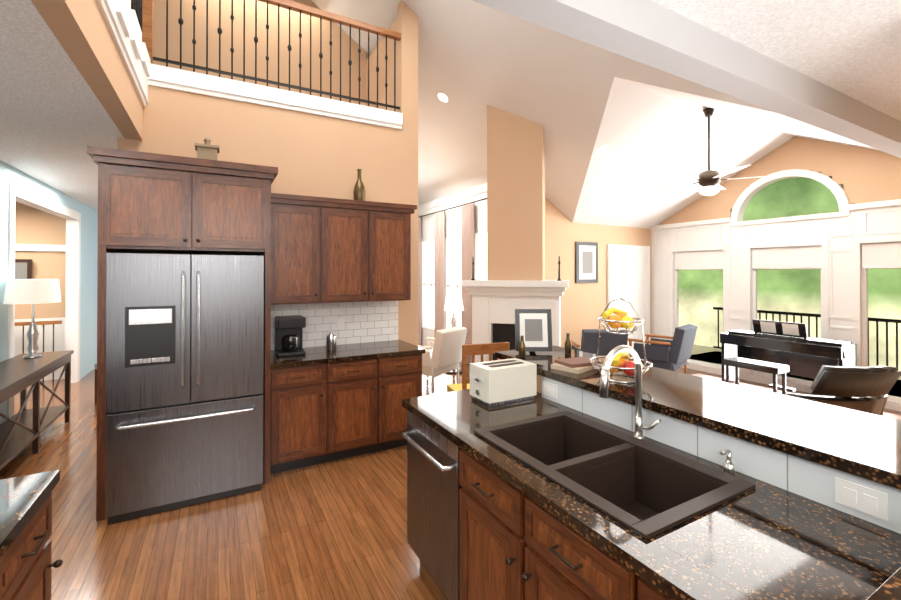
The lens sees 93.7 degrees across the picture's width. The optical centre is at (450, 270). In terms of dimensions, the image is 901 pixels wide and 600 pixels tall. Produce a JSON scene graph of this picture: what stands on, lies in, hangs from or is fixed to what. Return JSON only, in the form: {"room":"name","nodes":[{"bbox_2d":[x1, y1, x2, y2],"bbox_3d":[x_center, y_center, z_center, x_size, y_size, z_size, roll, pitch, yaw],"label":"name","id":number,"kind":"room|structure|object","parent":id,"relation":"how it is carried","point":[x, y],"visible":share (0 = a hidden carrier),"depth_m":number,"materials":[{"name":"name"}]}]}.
{"room":"living room and kitchen","nodes":[
{"label":"living room and kitchen","id":0,"kind":"room"},
{"bbox_2d":[14,201,65,380],"bbox_3d":[-6.911,0.311,6.138,2.230,2.740,0.140,0,0,-29],"label":"wall","id":1,"kind":"structure","parent":0,"point":[40,238],"depth_m":6.47,"materials":[{"name":"beige paint"}]},
{"bbox_2d":[15,259,31,278],"bbox_3d":[-6.532,0.082,6.248,0.500,0.500,0.032,0,0,-29],"label":"framed picture","id":2,"kind":"object","parent":1,"relation":"attached to","point":[23,268],"visible":0.28,"depth_m":6.31,"materials":[{"name":"brown wood"}]},
{"bbox_2d":[0,160,97,423],"bbox_3d":[-4.706,0.302,4.581,0.120,2.740,7.000,0,0,-29],"label":"wall","id":3,"kind":"structure","parent":0,"point":[88,283],"depth_m":6.53,"materials":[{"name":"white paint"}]},
{"bbox_2d":[7,182,80,416],"bbox_3d":[-4.367,0.389,3.973,0.145,2.560,5.610,0,0,-29],"label":"trim","id":4,"kind":"structure","parent":3,"relation":"attached to","point":[21,195],"depth_m":6.30,"materials":[{"name":"white paint"}]},
{"bbox_2d":[31,0,142,140],"bbox_3d":[-1.859,-1.223,2.131,0.120,0.280,3.060,0,0,-29],"label":"ceiling beam","id":5,"kind":"structure","parent":0,"point":[79,29],"depth_m":2.26,"materials":[{"name":"beige paint"}]},
{"bbox_2d":[117,1,400,339],"bbox_3d":[-1.649,-0.651,4.061,2.460,4.641,0.120,0,0,-29],"label":"wall","id":6,"kind":"structure","parent":0,"point":[309,154],"depth_m":4.09,"materials":[{"name":"beige paint"}]},
{"bbox_2d":[96,0,155,106],"bbox_3d":[-1.862,-1.542,2.200,0.180,0.360,3.180,0,0,-29],"label":"trim","id":7,"kind":"structure","parent":6,"relation":"attached to","point":[121,21],"depth_m":2.78,"materials":[{"name":"white paint"}]},
{"bbox_2d":[156,65,402,129],"bbox_3d":[-1.536,-1.626,4.111,2.240,0.170,0.155,0,0,-29],"label":"trim","id":8,"kind":"structure","parent":6,"relation":"attached to","point":[166,77],"depth_m":3.95,"materials":[{"name":"white paint"}]},
{"bbox_2d":[131,0,154,63],"bbox_3d":[-1.832,-2.232,2.244,0.110,1.020,3.100,0,0,-29],"label":"loft railing","id":9,"kind":"object","parent":8,"relation":"on","point":[144,10],"depth_m":3.52,"materials":[{"name":"brown wood"}]},
{"bbox_2d":[155,0,400,111],"bbox_3d":[-1.541,-2.221,4.113,2.250,1.020,0.090,0,0,-29],"label":"loft railing","id":10,"kind":"object","parent":8,"relation":"on","point":[287,4],"depth_m":4.14,"materials":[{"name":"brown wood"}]},
{"bbox_2d":[153,0,365,105],"bbox_3d":[-3.773,-3.549,4.332,5.950,3.960,0.120,0,0,-29],"label":"wall","id":11,"kind":"structure","parent":0,"point":[187,32],"depth_m":5.09,"materials":[{"name":"beige paint"}]},
{"bbox_2d":[401,0,417,345],"bbox_3d":[-1.175,-0.640,5.970,0.200,4.641,3.000,0,0,-29],"label":"wall","id":12,"kind":"structure","parent":0,"point":[409,20],"depth_m":4.67,"materials":[{"name":"beige paint"}]},
{"bbox_2d":[0,344,900,599],"bbox_3d":[0.780,1.720,4.181,13.800,0.100,13.400,0,0,-29],"label":"floor","id":13,"kind":"structure","parent":0,"point":[334,530],"depth_m":2.66,"materials":[{"name":"brown wood"}]},
{"bbox_2d":[0,470,62,599],"bbox_3d":[-0.971,1.181,-0.629,1.355,0.920,4.276,0,0,-29],"label":"cabinet","id":14,"kind":"object","parent":13,"relation":"on","point":[26,564],"depth_m":1.35,"materials":[{"name":"brown wood"}]},
{"bbox_2d":[0,350,73,469],"bbox_3d":[-3.939,1.277,3.771,0.436,0.780,1.950,0,0,-29],"label":"console table","id":15,"kind":"object","parent":13,"relation":"on","point":[22,428],"visible":0.96,"depth_m":3.86,"materials":[{"name":"brown wood"}]},
{"bbox_2d":[3,279,60,358],"bbox_3d":[-4.261,0.489,4.312,0.420,0.800,0.420,0,0,-29],"label":"table lamp","id":16,"kind":"object","parent":15,"relation":"on","point":[33,292],"visible":1,"depth_m":4.21,"materials":[{"name":"white fabric"}]},
{"bbox_2d":[15,320,61,383],"bbox_3d":[-6.161,1.087,6.171,0.720,1.190,0.140,0,0,-29],"label":"railing","id":17,"kind":"object","parent":13,"relation":"on","point":[43,323],"visible":0.23,"depth_m":6.24,"materials":[{"name":"brown wood"}]},
{"bbox_2d":[94,364,96,403],"bbox_3d":[-4.148,1.187,5.342,0.480,0.980,0.480,0,0,41],"label":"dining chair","id":18,"kind":"object","parent":13,"relation":"on","point":[95,386],"visible":0.06,"depth_m":5.30,"materials":[{"name":"brown wood"}]},
{"bbox_2d":[95,147,270,520],"bbox_3d":[-2.048,0.430,3.361,1.061,2.470,0.705,0,0,-29],"label":"tall cabinet","id":19,"kind":"object","parent":13,"relation":"on","point":[148,202],"depth_m":3.02,"materials":[{"name":"brown wood"}]},
{"bbox_2d":[195,137,219,159],"bbox_3d":[-1.943,-0.936,3.375,0.180,0.259,0.160,0,0,-29],"label":"urn vase","id":20,"kind":"object","parent":19,"relation":"on","point":[207,150],"visible":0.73,"depth_m":3.32,"materials":[{"name":"brown ceramic"}]},
{"bbox_2d":[105,253,263,523],"bbox_3d":[-1.992,0.774,3.268,0.940,1.770,0.822,0,0,-29],"label":"fridge","id":21,"kind":"object","parent":13,"relation":"on","point":[184,399],"visible":1,"depth_m":2.93,"materials":[{"name":"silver metal"}]},
{"bbox_2d":[271,167,424,473],"bbox_3d":[-0.983,0.434,3.951,1.374,2.470,0.705,0,0,-29],"label":"kitchen cabinets","id":22,"kind":"object","parent":13,"relation":"on","point":[328,262],"depth_m":3.83,"materials":[{"name":"brown wood"}]},
{"bbox_2d":[274,315,305,356],"bbox_3d":[-1.443,0.581,3.795,0.230,0.330,0.268,0,0,-29],"label":"coffee maker","id":23,"kind":"object","parent":22,"relation":"on","point":[288,335],"visible":1,"depth_m":3.71,"materials":[{"name":"black plastic"}]},
{"bbox_2d":[326,332,335,350],"bbox_3d":[-1.117,0.665,3.959,0.090,0.165,0.090,0,0,-29],"label":"canister","id":24,"kind":"object","parent":22,"relation":"on","point":[331,341],"visible":1,"depth_m":3.92,"materials":[{"name":"silver metal"}]},
{"bbox_2d":[337,318,343,328],"bbox_3d":[-1.110,0.535,4.267,0.070,0.110,0.006,0,0,-29],"label":"outlet","id":25,"kind":"object","parent":22,"relation":"attached to","point":[340,323],"visible":1,"depth_m":4.26,"materials":[{"name":"white paint"}]},
{"bbox_2d":[353,169,364,200],"bbox_3d":[-0.908,-0.834,4.210,0.120,0.345,0.120,0,0,-29],"label":"bottle vase","id":26,"kind":"object","parent":22,"relation":"on","point":[359,191],"visible":0.81,"depth_m":4.17,"materials":[{"name":"brown metal"}]},
{"bbox_2d":[418,326,466,392],"bbox_3d":[-0.247,1.245,6.129,0.791,0.856,0.720,0,0,36],"label":"armchair","id":27,"kind":"object","parent":13,"relation":"on","point":[442,354],"visible":0.65,"depth_m":5.82,"materials":[{"name":"fabric"}]},
{"bbox_2d":[447,334,467,373],"bbox_3d":[0.056,1.377,7.039,0.480,0.620,0.480,0,0,-29],"label":"side table","id":28,"kind":"object","parent":13,"relation":"on","point":[455,371],"visible":0.15,"depth_m":6.92,"materials":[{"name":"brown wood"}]},
{"bbox_2d":[444,296,463,327],"bbox_3d":[0.056,0.746,7.043,0.340,0.640,0.340,0,0,-29],"label":"light","id":29,"kind":"object","parent":28,"relation":"on","point":[453,303],"visible":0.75,"depth_m":6.93,"materials":[{"name":"white fabric"}]},
{"bbox_2d":[447,342,509,391],"bbox_3d":[0.265,1.180,4.185,0.480,0.980,0.480,0,0,-19],"label":"chair","id":30,"kind":"object","parent":13,"relation":"on","point":[490,349],"visible":0.29,"depth_m":3.95,"materials":[{"name":"brown wood"}]},
{"bbox_2d":[461,105,568,362],"bbox_3d":[0.876,-0.284,5.577,1.320,3.924,0.754,0,0,16],"label":"fireplace column","id":31,"kind":"structure","parent":13,"relation":"on","point":[515,220],"depth_m":5.35,"materials":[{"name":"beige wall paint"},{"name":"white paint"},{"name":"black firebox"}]},
{"bbox_2d":[471,257,474,279],"bbox_3d":[0.293,-0.024,5.465,0.070,0.300,0.067,0,0,-29],"label":"candlestick","id":32,"kind":"object","parent":31,"relation":"on","point":[473,263],"depth_m":5.46,"materials":[{"name":"black metal"}]},
{"bbox_2d":[557,256,561,280],"bbox_3d":[1.331,-0.025,5.167,0.070,0.300,0.067,0,0,-29],"label":"candlestick","id":33,"kind":"object","parent":31,"relation":"on","point":[559,262],"depth_m":5.16,"materials":[{"name":"black metal"}]},
{"bbox_2d":[570,329,627,355],"bbox_3d":[2.127,1.245,6.132,0.720,0.856,0.791,0,0,1],"label":"armchair","id":34,"kind":"object","parent":13,"relation":"on","point":[608,342],"visible":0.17,"depth_m":5.77,"materials":[{"name":"grey fabric"}]},
{"bbox_2d":[402,345,900,599],"bbox_3d":[0.986,1.109,1.475,1.365,1.091,3.260,0,0,-29],"label":"kitchen island","id":35,"kind":"object","parent":13,"relation":"on","point":[788,527],"visible":0.81,"depth_m":1.39,"materials":[{"name":"brown wood"}]},
{"bbox_2d":[402,410,461,599],"bbox_3d":[0.142,1.168,2.265,0.676,0.771,0.572,0,0,-29],"label":"dishwasher","id":36,"kind":"object","parent":35,"relation":"in","point":[434,486],"visible":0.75,"depth_m":2.08,"materials":[{"name":"black metal"}]},
{"bbox_2d":[470,358,536,406],"bbox_3d":[0.298,0.637,2.434,0.342,0.203,0.200,0,0,-29],"label":"toaster","id":37,"kind":"object","parent":35,"relation":"on","point":[500,382],"visible":1,"depth_m":2.36,"materials":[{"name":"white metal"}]},
{"bbox_2d":[515,309,551,350],"bbox_3d":[0.575,0.419,2.949,0.250,0.301,0.101,0,0,1],"label":"framed picture","id":38,"kind":"object","parent":35,"relation":"on","point":[533,327],"visible":0.96,"depth_m":2.92,"materials":[{"name":"black plastic"}]},
{"bbox_2d":[543,381,557,398],"bbox_3d":[0.565,0.676,2.396,0.006,0.075,0.115,0,0,-29],"label":"outlet","id":39,"kind":"object","parent":35,"relation":"attached to","point":[549,389],"depth_m":2.39,"materials":[{"name":"white paint"}]},
{"bbox_2d":[551,357,601,373],"bbox_3d":[0.741,0.546,2.455,0.261,0.045,0.205,0,0,-39],"label":"books","id":40,"kind":"object","parent":35,"relation":"on","point":[577,365],"visible":0.96,"depth_m":2.40,"materials":[{"name":"beige paper"}]},
{"bbox_2d":[474,410,755,538],"bbox_3d":[0.567,0.843,1.667,0.571,0.243,0.880,0,0,-29],"label":"sink","id":41,"kind":"object","parent":35,"relation":"in","point":[643,489],"visible":0.5,"depth_m":1.67,"materials":[{"name":"brown stone"}]},
{"bbox_2d":[589,298,652,382],"bbox_3d":[0.890,0.355,2.215,0.310,0.423,0.310,0,0,-29],"label":"fruit basket","id":42,"kind":"object","parent":35,"relation":"on","point":[620,362],"visible":0.88,"depth_m":2.17,"materials":[{"name":"silver metal"}]},
{"bbox_2d":[599,345,660,439],"bbox_3d":[0.748,0.526,1.755,0.256,0.416,0.125,0,0,-29],"label":"faucet","id":43,"kind":"object","parent":35,"relation":"on","point":[604,384],"visible":0.98,"depth_m":1.82,"materials":[{"name":"silver metal"}]},
{"bbox_2d":[719,450,734,475],"bbox_3d":[0.989,0.687,1.514,0.068,0.091,0.036,0,0,-29],"label":"soap pump","id":44,"kind":"object","parent":35,"relation":"on","point":[728,466],"visible":0.88,"depth_m":1.51,"materials":[{"name":"silver metal"}]},
{"bbox_2d":[835,477,887,520],"bbox_3d":[1.204,0.670,1.241,0.006,0.075,0.115,0,0,-29],"label":"outlet","id":45,"kind":"object","parent":35,"relation":"attached to","point":[867,500],"depth_m":1.24,"materials":[{"name":"white paint"}]},
{"bbox_2d":[689,307,900,396],"bbox_3d":[5.854,1.244,6.478,1.900,0.980,4.500,0,0,-29],"label":"deck railing","id":46,"kind":"object","parent":13,"relation":"on","point":[809,315],"visible":0.23,"depth_m":7.33,"materials":[{"name":"black metal"}]},
{"bbox_2d":[691,373,900,419],"bbox_3d":[3.511,1.673,5.236,2.600,0.006,2.400,0,0,-29],"label":"rug","id":47,"kind":"object","parent":13,"relation":"on","point":[891,415],"visible":0.08,"depth_m":6.04,"materials":[{"name":"white fabric"}]},
{"bbox_2d":[628,324,696,373],"bbox_3d":[3.250,1.247,6.461,0.720,0.856,0.791,0,0,-44],"label":"armchair","id":48,"kind":"object","parent":47,"relation":"on","point":[674,354],"visible":0.71,"depth_m":6.20,"materials":[{"name":"grey fabric"}]},
{"bbox_2d":[723,357,789,394],"bbox_3d":[3.982,1.434,5.521,0.300,0.472,0.640,0,0,-29],"label":"piano bench","id":49,"kind":"object","parent":47,"relation":"on","point":[774,369],"visible":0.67,"depth_m":5.41,"materials":[{"name":"black"}]},
{"bbox_2d":[720,319,856,391],"bbox_3d":[4.486,1.182,5.710,0.442,0.978,1.384,0,0,-29],"label":"piano","id":50,"kind":"object","parent":47,"relation":"on","point":[796,349],"visible":0.79,"depth_m":5.68,"materials":[{"name":"black lacquered wood"}]},
{"bbox_2d":[787,365,900,415],"bbox_3d":[2.708,1.150,3.204,0.900,1.012,0.998,0,0,-1],"label":"lounge chair","id":51,"kind":"object","parent":13,"relation":"on","point":[864,389],"visible":0.38,"depth_m":2.80,"materials":[{"name":"black leather"}]},
{"bbox_2d":[0,0,900,210],"bbox_3d":[-0.178,-1.324,3.554,11.500,0.500,13.200,0,0,-29],"label":"ceiling","id":52,"kind":"structure","parent":0,"point":[56,120],"depth_m":2.22,"materials":[{"name":"white paint"}]},
{"bbox_2d":[418,183,486,346],"bbox_3d":[-0.091,0.107,8.520,0.170,3.178,4.580,0,0,-29],"label":"wall","id":53,"kind":"structure","parent":0,"point":[453,220],"depth_m":8.40,"materials":[{"name":"white paint"}]},
{"bbox_2d":[418,198,486,363],"bbox_3d":[-0.173,0.230,8.451,0.059,2.870,4.520,0,0,-29],"label":"curtain","id":54,"kind":"object","parent":53,"relation":"hanging from","point":[467,232],"visible":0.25,"depth_m":8.38,"materials":[{"name":"beige fabric"}]},
{"bbox_2d":[423,233,486,328],"bbox_3d":[-0.089,0.296,8.566,0.080,1.900,4.000,0,0,-29],"label":"window","id":55,"kind":"structure","parent":53,"relation":"attached to","point":[455,267],"depth_m":8.41,"materials":[{"name":"white glass"}]},
{"bbox_2d":[311,0,775,221],"bbox_3d":[-2.264,-1.734,5.054,9.300,6.818,8.560,0,0,-29],"label":"ceiling","id":56,"kind":"structure","parent":0,"point":[475,59],"depth_m":4.98,"materials":[{"name":"white paint"}]},
{"bbox_2d":[437,92,448,102],"bbox_3d":[-0.102,-2.354,5.752,0.159,0.104,0.190,0,0,-29],"label":"recessed light","id":57,"kind":"object","parent":56,"relation":"attached to","point":[442,97],"visible":1,"depth_m":5.75,"materials":[{"name":"white paint"}]},
{"bbox_2d":[545,197,651,348],"bbox_3d":[2.428,0.138,7.222,2.980,3.100,0.132,0,0,-29],"label":"wall","id":58,"kind":"structure","parent":0,"point":[583,305],"depth_m":6.99,"materials":[{"name":"beige paint"}]},
{"bbox_2d":[575,242,597,282],"bbox_3d":[2.280,-0.133,7.057,0.500,0.680,0.035,0,0,-29],"label":"framed picture","id":59,"kind":"object","parent":58,"relation":"attached to","point":[586,262],"visible":0.98,"depth_m":7.03,"materials":[{"name":"black plastic"}]},
{"bbox_2d":[607,244,649,360],"bbox_3d":[3.200,0.620,7.558,1.100,2.140,0.043,0,0,-29],"label":"room door","id":60,"kind":"structure","parent":58,"relation":"in","point":[628,273],"depth_m":7.57,"materials":[{"name":"white paint"}]},
{"bbox_2d":[472,0,900,157],"bbox_3d":[2.315,-1.000,2.612,7.650,0.160,0.140,0,0,-29],"label":"header beam","id":61,"kind":"structure","parent":0,"point":[655,35],"depth_m":1.92,"materials":[{"name":"white paint"}]},
{"bbox_2d":[572,77,876,228],"bbox_3d":[3.073,-1.343,5.320,3.702,1.100,3.860,0,0,-29],"label":"ceiling","id":62,"kind":"structure","parent":0,"point":[648,134],"depth_m":5.57,"materials":[{"name":"white paint"}]},
{"bbox_2d":[594,145,608,154],"bbox_3d":[1.870,-1.490,5.224,0.190,0.083,0.171,0,0,-29],"label":"recessed light","id":63,"kind":"object","parent":62,"relation":"attached to","point":[602,149],"visible":1,"depth_m":5.22,"materials":[{"name":"white paint"}]},
{"bbox_2d":[653,108,781,195],"bbox_3d":[2.979,-1.371,4.960,1.312,1.010,1.278,0,0,-29],"label":"ceiling fan","id":64,"kind":"object","parent":62,"relation":"hanging from","point":[708,180],"visible":1,"depth_m":4.86,"materials":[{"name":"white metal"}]},
{"bbox_2d":[650,136,900,410],"bbox_3d":[4.866,-0.114,6.008,0.190,3.589,4.620,0,0,-29],"label":"wall","id":65,"kind":"structure","parent":0,"point":[868,196],"depth_m":5.91,"materials":[{"name":"white paint"}]},
{"bbox_2d":[674,250,722,367],"bbox_3d":[4.221,0.628,7.167,0.072,1.920,0.860,0,0,-29],"label":"window","id":66,"kind":"structure","parent":65,"relation":"in","point":[709,259],"depth_m":7.20,"materials":[{"name":"white paint"}]},
{"bbox_2d":[752,245,821,384],"bbox_3d":[4.829,0.621,6.069,0.072,1.920,0.870,0,0,-29],"label":"window","id":67,"kind":"structure","parent":65,"relation":"in","point":[796,257],"depth_m":6.05,"materials":[{"name":"white paint"}]},
{"bbox_2d":[862,242,900,401],"bbox_3d":[5.435,0.615,4.975,0.072,1.920,0.870,0,0,-29],"label":"window","id":68,"kind":"structure","parent":65,"relation":"in","point":[884,255],"depth_m":5.25,"materials":[{"name":"white paint"}]},
{"label":"outside","id":69,"kind":"structure","parent":0,"visible":0},
{"bbox_2d":[678,151,900,370],"bbox_3d":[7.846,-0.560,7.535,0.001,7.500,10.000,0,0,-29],"label":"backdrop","id":70,"kind":"structure","parent":69,"point":[782,290],"depth_m":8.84,"materials":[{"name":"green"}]}
]}

